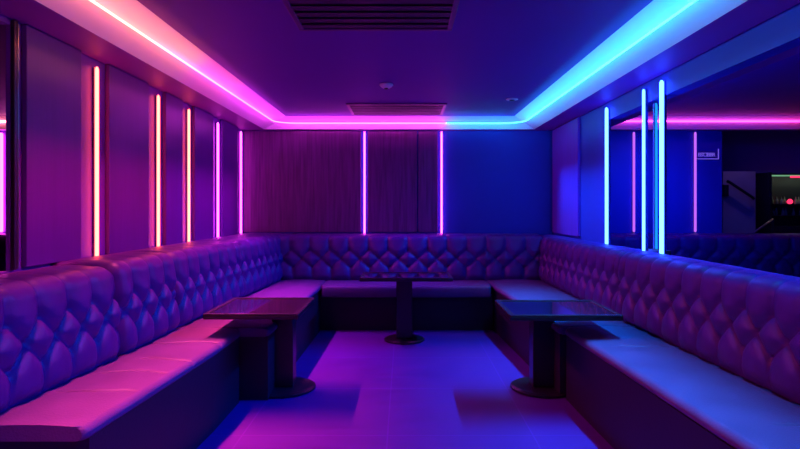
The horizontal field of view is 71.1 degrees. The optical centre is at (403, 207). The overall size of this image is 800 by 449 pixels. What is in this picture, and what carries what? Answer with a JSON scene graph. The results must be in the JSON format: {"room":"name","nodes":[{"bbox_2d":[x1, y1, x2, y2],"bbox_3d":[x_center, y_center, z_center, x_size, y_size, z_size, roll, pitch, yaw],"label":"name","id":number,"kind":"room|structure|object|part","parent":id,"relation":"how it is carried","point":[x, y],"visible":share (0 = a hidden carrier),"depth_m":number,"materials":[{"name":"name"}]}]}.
{"room":"entertainment venue","nodes":[
{"label":"entertainment venue","id":0,"kind":"room"},
{"bbox_2d":[0,25,5,115],"bbox_3d":[-4.185,-1.100,2.400,4.430,0.100,8.000,0,0,0],"label":"ceiling","id":1,"kind":"structure","parent":0,"point":[2,27],"depth_m":4.28,"materials":[{"name":"paint"}]},
{"bbox_2d":[0,14,242,273],"bbox_3d":[-1.920,-0.025,2.500,0.100,2.550,8.200,0,0,0],"label":"wall","id":2,"kind":"structure","parent":0,"point":[87,63],"depth_m":3.36,"materials":[{"name":"paint"}]},
{"bbox_2d":[11,20,18,269],"bbox_3d":[-1.859,-0.300,2.684,0.021,1.190,0.052,0,0,0],"label":"metal post","id":3,"kind":"object","parent":2,"relation":"attached to","point":[14,24],"visible":1,"depth_m":2.66,"materials":[{"name":"grey"}]},
{"bbox_2d":[22,24,80,266],"bbox_3d":[-1.855,-0.304,2.968,0.027,1.189,0.466,0,0,0],"label":"wall panel","id":4,"kind":"object","parent":2,"relation":"attached to","point":[51,67],"visible":0.93,"depth_m":2.92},
{"bbox_2d":[93,67,98,255],"bbox_3d":[-1.851,-0.273,3.371,0.026,1.155,0.022,0,0,0],"label":"tube","id":5,"kind":"object","parent":2,"relation":"attached to","point":[95,70],"visible":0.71,"depth_m":3.36,"materials":[{"name":"white plastic"}]},
{"bbox_2d":[105,64,148,253],"bbox_3d":[-1.855,-0.304,3.773,0.027,1.189,0.544,0,0,0],"label":"wall panel","id":6,"kind":"object","parent":2,"relation":"attached to","point":[126,95],"visible":0.87,"depth_m":3.70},
{"bbox_2d":[0,0,263,129],"bbox_3d":[-1.735,-1.100,2.450,0.270,0.400,8.100,0,0,0],"label":"ceiling soffit","id":7,"kind":"structure","parent":2,"relation":"attached to","point":[32,13],"depth_m":3.24,"materials":[{"name":"paint"}]},
{"bbox_2d":[156,95,159,246],"bbox_3d":[-1.851,-0.273,4.215,0.026,1.155,0.022,0,0,0],"label":"tube","id":8,"kind":"object","parent":2,"relation":"attached to","point":[158,96],"visible":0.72,"depth_m":4.21,"materials":[{"name":"white plastic"}]},
{"bbox_2d":[163,92,182,244],"bbox_3d":[-1.855,-0.304,4.499,0.027,1.189,0.328,0,0,0],"label":"wall panel","id":9,"kind":"object","parent":2,"relation":"attached to","point":[172,105],"visible":0.89,"depth_m":4.46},
{"bbox_2d":[187,109,189,241],"bbox_3d":[-1.851,-0.273,4.813,0.026,1.155,0.022,0,0,0],"label":"tube","id":10,"kind":"object","parent":2,"relation":"attached to","point":[188,110],"visible":0.77,"depth_m":4.81,"materials":[{"name":"white plastic"}]},
{"bbox_2d":[192,106,212,240],"bbox_3d":[-1.855,-0.304,5.173,0.027,1.189,0.481,0,0,0],"label":"wall panel","id":11,"kind":"object","parent":2,"relation":"attached to","point":[202,121],"visible":0.96,"depth_m":5.12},
{"bbox_2d":[216,123,218,236],"bbox_3d":[-1.851,-0.273,5.564,0.024,1.155,0.022,0,0,0],"label":"tube","id":12,"kind":"object","parent":2,"relation":"attached to","point":[217,124],"visible":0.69,"depth_m":5.56,"materials":[{"name":"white plastic"}]},
{"bbox_2d":[220,119,237,236],"bbox_3d":[-1.855,-0.304,5.947,0.027,1.189,0.526,0,0,0],"label":"wall panel","id":13,"kind":"object","parent":2,"relation":"attached to","point":[228,131],"visible":0.87,"depth_m":5.88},
{"bbox_2d":[239,131,241,233],"bbox_3d":[-1.851,-0.282,6.350,0.024,1.175,0.022,0,0,0],"label":"tube","id":14,"kind":"object","parent":2,"relation":"attached to","point":[240,133],"visible":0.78,"depth_m":6.34,"materials":[{"name":"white plastic"}]},
{"bbox_2d":[0,130,721,234],"bbox_3d":[-1.405,-0.100,6.550,10.190,2.700,0.100,0,0,0],"label":"wall","id":15,"kind":"structure","parent":0,"point":[495,181],"depth_m":6.50,"materials":[{"name":"blue paint"}]},
{"bbox_2d":[0,133,2,231],"bbox_3d":[-4.660,-0.295,6.481,0.040,1.150,0.046,0,0,0],"label":"tube","id":16,"kind":"object","parent":15,"relation":"attached to","point":[1,134],"visible":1,"depth_m":6.46,"materials":[{"name":"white plastic"}]},
{"bbox_2d":[0,116,5,129],"bbox_3d":[-4.185,-1.100,6.450,4.430,0.400,0.100,0,0,0],"label":"trim","id":17,"kind":"structure","parent":15,"relation":"attached to","point":[2,118],"depth_m":6.40,"materials":[{"name":"white"}]},
{"bbox_2d":[35,0,284,128],"bbox_3d":[-1.475,-0.990,2.400,0.250,0.180,8.000,0,0,0],"label":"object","id":18,"kind":"structure","parent":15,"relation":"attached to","point":[84,13],"depth_m":3.42,"materials":[{"name":"white"}]},
{"bbox_2d":[89,0,294,123],"bbox_3d":[-1.345,-0.964,2.434,0.227,0.013,7.868,0,0,0],"label":"led strip","id":19,"kind":"object","parent":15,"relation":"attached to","point":[92,1],"visible":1,"depth_m":3.45,"materials":[{"name":"white plastic"}]},
{"bbox_2d":[244,131,360,231],"bbox_3d":[-1.177,-0.305,6.487,1.355,1.170,0.024,0,0,0],"label":"wood panel","id":20,"kind":"object","parent":15,"relation":"attached to","point":[295,181],"visible":1,"depth_m":6.47,"materials":[{"name":"wood"}]},
{"bbox_2d":[364,131,365,232],"bbox_3d":[-0.457,-0.295,6.481,0.022,1.180,0.027,0,0,0],"label":"tube","id":21,"kind":"object","parent":15,"relation":"attached to","point":[364,131],"visible":0.88,"depth_m":6.47,"materials":[{"name":"white plastic"}]},
{"bbox_2d":[295,123,445,123],"bbox_3d":[-0.380,-0.964,6.362,1.704,0.013,0.013,0,0,0],"label":"led strip","id":22,"kind":"object","parent":15,"relation":"attached to","point":[295,123],"visible":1,"depth_m":6.36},
{"bbox_2d":[368,131,416,231],"bbox_3d":[-0.135,-0.305,6.487,0.570,1.170,0.024,0,0,0],"label":"wood panel","id":23,"kind":"object","parent":15,"relation":"attached to","point":[392,155],"visible":1,"depth_m":6.47,"materials":[{"name":"wood"}]},
{"bbox_2d":[264,129,533,129],"bbox_3d":[-0.055,-1.100,6.450,3.090,0.400,0.100,0,0,0],"label":"trim","id":24,"kind":"structure","parent":15,"relation":"attached to","point":[264,129],"depth_m":6.42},
{"bbox_2d":[265,116,532,128],"bbox_3d":[-0.055,-0.975,6.393,3.090,0.150,0.015,0,0,0],"label":"trim","id":25,"kind":"structure","parent":15,"relation":"attached to","point":[293,119],"depth_m":6.39,"materials":[{"name":"white"}]},
{"bbox_2d":[418,131,437,231],"bbox_3d":[0.278,-0.305,6.487,0.225,1.170,0.024,0,0,0],"label":"wood panel","id":26,"kind":"object","parent":15,"relation":"attached to","point":[427,140],"visible":1,"depth_m":6.47,"materials":[{"name":"wood"}]},
{"bbox_2d":[441,131,442,232],"bbox_3d":[0.435,-0.295,6.481,0.022,1.180,0.027,0,0,0],"label":"tube","id":27,"kind":"object","parent":15,"relation":"attached to","point":[441,131],"visible":0.88,"depth_m":6.47,"materials":[{"name":"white plastic"}]},
{"bbox_2d":[446,0,696,123],"bbox_3d":[0.918,-0.964,2.434,0.880,0.013,7.868,0,0,0],"label":"led strip","id":28,"kind":"object","parent":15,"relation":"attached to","point":[693,1],"visible":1,"depth_m":3.66,"materials":[{"name":"plastic"}]},
{"bbox_2d":[515,0,747,128],"bbox_3d":[1.375,-0.990,2.400,0.230,0.180,8.000,0,0,0],"label":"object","id":29,"kind":"structure","parent":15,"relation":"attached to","point":[700,13],"depth_m":3.42,"materials":[{"name":"white"}]},
{"bbox_2d":[632,132,634,231],"bbox_3d":[2.660,-0.300,6.481,0.026,1.160,0.032,0,0,0],"label":"tube","id":30,"kind":"object","parent":15,"relation":"attached to","point":[633,133],"visible":1,"depth_m":6.47,"materials":[{"name":"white plastic"}]},
{"bbox_2d":[694,132,696,231],"bbox_3d":[3.370,-0.300,6.481,0.026,1.160,0.032,0,0,0],"label":"tube","id":31,"kind":"object","parent":15,"relation":"attached to","point":[695,133],"visible":1,"depth_m":6.47,"materials":[{"name":"white plastic"}]},
{"bbox_2d":[611,129,799,129],"bbox_3d":[4.850,-1.100,6.460,5.100,0.400,0.080,0,0,0],"label":"trim","id":32,"kind":"structure","parent":15,"relation":"attached to","point":[611,129],"depth_m":6.42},
{"bbox_2d":[611,116,799,128],"bbox_3d":[4.850,-0.975,6.395,5.100,0.150,0.050,0,0,0],"label":"trim","id":33,"kind":"structure","parent":15,"relation":"attached to","point":[625,125],"depth_m":6.40,"materials":[{"name":"white"}]},
{"bbox_2d":[697,149,718,158],"bbox_3d":[3.520,-0.625,6.490,0.250,0.120,0.017,0,0,0],"label":"wall sign","id":34,"kind":"object","parent":15,"relation":"attached to","point":[700,154],"visible":1,"depth_m":6.49,"materials":[{"name":"blue"}]},
{"bbox_3d":[3.520,-0.615,6.494,0.250,0.100,0.011,0,0,0],"label":"sign plate","id":35,"kind":"part","parent":34,"relation":"part of","materials":[{"name":"blue plastic"}]},
{"bbox_2d":[625,120,799,121],"bbox_3d":[4.830,-0.987,6.370,4.940,0.018,0.018,0,0,0],"label":"led strip","id":36,"kind":"object","parent":15,"relation":"attached to","point":[628,120],"visible":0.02,"depth_m":6.36,"materials":[{"name":"pink plastic"}]},
{"bbox_2d":[137,0,652,115],"bbox_3d":[-0.045,-1.100,2.393,2.610,0.100,7.985,0,0,0],"label":"ceiling","id":37,"kind":"structure","parent":0,"point":[494,51],"depth_m":3.78,"materials":[{"name":"paint"}]},
{"bbox_2d":[282,0,459,30],"bbox_3d":[-0.165,-1.042,2.815,0.890,0.014,0.930,0,0,0],"label":"ceiling vent","id":38,"kind":"object","parent":37,"relation":"in","point":[308,15],"visible":1,"depth_m":3.00,"materials":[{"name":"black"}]},
{"bbox_2d":[380,83,392,89],"bbox_3d":[-0.150,-1.026,4.740,0.116,0.046,0.116,0,0,0],"label":"smoke detector","id":39,"kind":"object","parent":37,"relation":"attached to","point":[386,86],"visible":1,"depth_m":4.71,"materials":[{"name":"white plastic"}]},
{"bbox_2d":[346,103,446,114],"bbox_3d":[-0.075,-1.042,5.925,1.010,0.014,0.650,0,0,0],"label":"ceiling vent","id":40,"kind":"object","parent":37,"relation":"in","point":[354,108],"visible":1,"depth_m":5.85,"materials":[{"name":"purple"}]},
{"bbox_2d":[506,98,517,100],"bbox_3d":[1.040,-1.040,5.390,0.116,0.019,0.116,0,0,0],"label":"recessed light","id":41,"kind":"object","parent":37,"relation":"in","point":[507,99],"visible":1,"depth_m":5.37,"materials":[{"name":"white plastic"}]},
{"bbox_2d":[196,330,613,448],"bbox_3d":[0.500,1.300,3.700,14.000,0.100,10.600,0,0,0],"label":"floor","id":42,"kind":"structure","parent":0,"point":[450,389],"depth_m":3.54,"materials":[{"name":"tile"}]},
{"bbox_2d":[0,233,5,270],"bbox_3d":[-4.150,0.769,6.090,3.700,0.962,0.780,0,0,0],"label":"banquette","id":43,"kind":"object","parent":42,"relation":"on","point":[2,235],"visible":0.02,"depth_m":6.20,"materials":[{"name":"leather"}]},
{"bbox_2d":[0,252,239,448],"bbox_3d":[-1.456,0.764,2.785,0.821,0.972,1.670,0,0,0],"label":"banquette","id":44,"kind":"object","parent":42,"relation":"on","point":[93,354],"visible":1,"depth_m":2.57,"materials":[{"name":"leather"}]},
{"bbox_3d":[-1.663,0.552,2.447,0.406,0.520,0.995,0,0,0],"label":"backrest","id":45,"kind":"part","parent":44,"relation":"part of","materials":[{"name":"leather"}]},
{"bbox_3d":[-1.649,0.545,3.288,0.434,0.535,0.665,0,0,0],"label":"backrest","id":46,"kind":"part","parent":44,"relation":"part of","materials":[{"name":"leather"}]},
{"bbox_2d":[125,232,324,399],"bbox_3d":[-1.348,0.764,5.005,1.036,0.972,2.790,0,0,0],"label":"banquette","id":47,"kind":"object","parent":42,"relation":"on","point":[211,272],"visible":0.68,"depth_m":4.23,"materials":[{"name":"leather"}]},
{"bbox_3d":[-1.621,0.545,4.242,0.490,0.535,1.235,0,0,0],"label":"backrest","id":48,"kind":"part","parent":47,"relation":"part of","materials":[{"name":"leather"}]},
{"bbox_3d":[-1.578,0.545,5.633,0.576,0.535,1.535,0,0,0],"label":"backrest","id":49,"kind":"part","parent":47,"relation":"part of","materials":[{"name":"leather"}]},
{"bbox_2d":[203,297,315,397],"bbox_3d":[-0.902,0.938,3.703,0.575,0.624,0.785,0,0,0],"label":"cafe table","id":50,"kind":"object","parent":42,"relation":"on","point":[284,311],"visible":0.84,"depth_m":3.78,"materials":[{"name":"grey"}]},
{"bbox_3d":[-0.830,1.237,3.880,0.430,0.026,0.430,0,0,0],"label":"plate","id":51,"kind":"part","parent":50,"relation":"part of","materials":[{"name":"black metal"}]},
{"bbox_2d":[359,272,452,344],"bbox_3d":[0.020,0.938,5.255,0.840,0.624,0.470,0,0,0],"label":"cafe table","id":52,"kind":"object","parent":42,"relation":"on","point":[403,336],"visible":1,"depth_m":5.24,"materials":[{"name":"grey"}]},
{"bbox_3d":[0.003,1.237,5.300,0.380,0.026,0.380,0,0,0],"label":"plate","id":53,"kind":"part","parent":52,"relation":"part of","materials":[{"name":"black metal"}]},
{"bbox_2d":[280,233,541,329],"bbox_3d":[0.065,0.769,6.027,2.950,0.962,0.885,0,0,0],"label":"banquette","id":54,"kind":"object","parent":42,"relation":"on","point":[338,259],"visible":0.81,"depth_m":6.03,"materials":[{"name":"leather"}]},
{"bbox_3d":[0.065,0.551,6.238,2.950,0.528,0.463,0,0,0],"label":"backrest","id":55,"kind":"part","parent":54,"relation":"part of","materials":[{"name":"leather"}]},
{"bbox_2d":[495,300,622,397],"bbox_3d":[0.950,0.938,3.683,0.660,0.624,0.825,0,0,0],"label":"cafe table","id":56,"kind":"object","parent":42,"relation":"on","point":[540,314],"visible":0.92,"depth_m":3.74,"materials":[{"name":"grey"}]},
{"bbox_3d":[0.955,1.237,3.880,0.430,0.026,0.430,0,0,0],"label":"plate","id":57,"kind":"part","parent":56,"relation":"part of","materials":[{"name":"black metal"}]},
{"bbox_2d":[487,234,641,394],"bbox_3d":[1.304,0.774,5.035,0.854,0.952,2.730,0,0,0],"label":"banquette","id":58,"kind":"object","parent":42,"relation":"on","point":[569,268],"visible":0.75,"depth_m":4.78,"materials":[{"name":"leather"}]},
{"bbox_3d":[1.587,0.555,5.188,0.288,0.514,2.425,0,0,0],"label":"backrest","id":59,"kind":"part","parent":58,"relation":"part of","materials":[{"name":"leather"}]},
{"bbox_2d":[565,251,799,448],"bbox_3d":[1.388,0.774,2.433,0.685,0.952,3.065,0,0,0],"label":"banquette","id":60,"kind":"object","parent":42,"relation":"on","point":[710,359],"visible":1,"depth_m":2.64,"materials":[{"name":"leather"}]},
{"bbox_3d":[1.608,0.555,2.433,0.247,0.514,3.065,0,0,0],"label":"backrest","id":61,"kind":"part","parent":60,"relation":"part of","materials":[{"name":"leather"}]},
{"bbox_2d":[611,233,799,276],"bbox_3d":[3.700,0.769,6.090,3.700,0.962,0.780,0,0,0],"label":"banquette","id":62,"kind":"object","parent":42,"relation":"on","point":[779,253],"visible":0.2,"depth_m":6.21,"materials":[{"name":"leather"}]},
{"bbox_2d":[752,218,773,232],"bbox_3d":[4.438,0.688,7.000,0.378,1.124,0.028,0,0,0],"label":"handrail","id":63,"kind":"object","parent":42,"relation":"on","point":[772,219],"visible":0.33,"depth_m":6.99,"materials":[{"name":"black metal"}]},
{"bbox_2d":[756,172,799,232],"bbox_3d":[5.115,0.400,7.245,1.030,1.700,0.390,0,0,0],"label":"bar shelf","id":64,"kind":"object","parent":42,"relation":"on","point":[769,185],"visible":0.48,"depth_m":7.31,"materials":[{"name":"black wood"}]},
{"bbox_3d":[4.615,0.400,7.245,0.030,1.700,0.390,0,0,0],"label":"panel","id":65,"kind":"part","parent":64,"relation":"part of","materials":[{"name":"black"}]},
{"bbox_3d":[5.115,-0.050,7.420,0.970,0.800,0.040,0,0,0],"label":"panel","id":66,"kind":"part","parent":64,"relation":"part of","materials":[{"name":"black"}]},
{"bbox_2d":[553,3,799,277],"bbox_3d":[1.780,-0.025,2.500,0.090,2.550,8.200,0,0,0],"label":"wall","id":67,"kind":"structure","parent":0,"point":[780,33],"depth_m":3.69,"materials":[{"name":"blue paint"}]},
{"bbox_2d":[552,117,579,235],"bbox_3d":[1.720,-0.305,5.970,0.029,1.170,0.940,0,0,0],"label":"wood panel","id":68,"kind":"object","parent":67,"relation":"attached to","point":[566,138],"visible":1,"depth_m":5.88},
{"bbox_2d":[605,107,608,243],"bbox_3d":[1.716,-0.263,4.737,0.032,1.175,0.026,0,0,0],"label":"tube","id":69,"kind":"object","parent":67,"relation":"attached to","point":[606,108],"visible":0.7,"depth_m":4.73,"materials":[{"name":"white plastic"}]},
{"bbox_2d":[642,89,645,250],"bbox_3d":[1.716,-0.263,4.005,0.025,1.175,0.022,0,0,0],"label":"tube","id":70,"kind":"object","parent":67,"relation":"attached to","point":[643,90],"visible":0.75,"depth_m":4.00,"materials":[{"name":"white plastic"}]},
{"bbox_2d":[653,103,657,248],"bbox_3d":[1.772,-0.215,3.945,0.028,1.050,0.022,0,0,0],"label":"tube","id":71,"kind":"object","parent":67,"relation":"attached to","point":[655,106],"visible":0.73,"depth_m":3.94,"materials":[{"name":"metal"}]},
{"bbox_2d":[646,95,666,250],"bbox_3d":[1.742,-0.231,3.877,0.015,1.038,0.297,0,0,0],"label":"pillar","id":72,"kind":"structure","parent":67,"relation":"in","point":[665,95],"depth_m":3.73,"materials":[{"name":"blue paint"}]},
{"bbox_3d":[1.742,-0.231,4.020,0.015,1.038,0.012,0,0,0],"label":"post","id":73,"kind":"part","parent":72,"relation":"part of","materials":[{"name":"blue paint"}]},
{"bbox_3d":[1.742,-0.231,3.735,0.015,1.038,0.012,0,0,0],"label":"post","id":74,"kind":"part","parent":72,"relation":"part of","materials":[{"name":"blue paint"}]},
{"bbox_2d":[647,248,670,254],"bbox_3d":[1.765,0.303,3.880,0.060,0.031,0.240,0,0,0],"label":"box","id":75,"kind":"object","parent":67,"relation":"attached to","point":[667,252],"visible":0.46,"depth_m":3.86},
{"bbox_2d":[659,80,664,253],"bbox_3d":[1.716,-0.263,3.725,0.032,1.175,0.026,0,0,0],"label":"tube","id":76,"kind":"object","parent":67,"relation":"attached to","point":[662,83],"visible":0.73,"depth_m":3.71,"materials":[{"name":"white plastic"}]},
{"bbox_2d":[534,0,799,129],"bbox_3d":[1.613,-1.100,2.450,0.245,0.400,8.100,0,0,0],"label":"trim","id":77,"kind":"structure","parent":67,"relation":"attached to","point":[751,13],"depth_m":3.20,"materials":[{"name":"paint"}]},
{"bbox_2d":[611,45,799,126],"bbox_3d":[2.030,-1.100,2.450,0.540,0.400,8.100,0,0,0],"label":"trim","id":78,"kind":"structure","parent":67,"relation":"attached to","point":[796,50],"depth_m":3.89,"materials":[{"name":"paint"}]},
{"bbox_2d":[640,53,799,115],"bbox_3d":[4.915,-1.100,2.950,5.170,0.100,9.100,0,0,0],"label":"ceiling","id":79,"kind":"structure","parent":0,"point":[773,89],"depth_m":5.32,"materials":[{"name":"paint"}]},
{"bbox_2d":[722,171,755,232],"bbox_3d":[4.310,0.390,7.225,0.420,1.720,0.050,0,0,0],"label":"wall","id":80,"kind":"structure","parent":0,"point":[738,209],"depth_m":7.20,"materials":[{"name":"paint"}]},
{"bbox_2d":[722,185,728,195],"bbox_3d":[4.103,-0.223,7.160,0.060,0.150,0.079,0,0,0],"label":"wall lamp","id":81,"kind":"object","parent":80,"relation":"attached to","point":[725,188],"visible":0.82,"depth_m":7.12,"materials":[{"name":"black"}]},
{"bbox_2d":[726,180,754,199],"bbox_3d":[4.292,-0.232,7.133,0.363,0.256,0.062,0,0,0],"label":"handrail","id":82,"kind":"object","parent":80,"relation":"attached to","point":[727,181],"visible":1,"depth_m":7.11,"materials":[{"name":"black metal"}]},
{"bbox_2d":[722,130,799,173],"bbox_3d":[5.610,-0.100,7.550,3.780,2.700,0.100,0,0,0],"label":"wall","id":83,"kind":"structure","parent":0,"point":[760,151],"depth_m":7.50,"materials":[{"name":"paint"}]}
]}

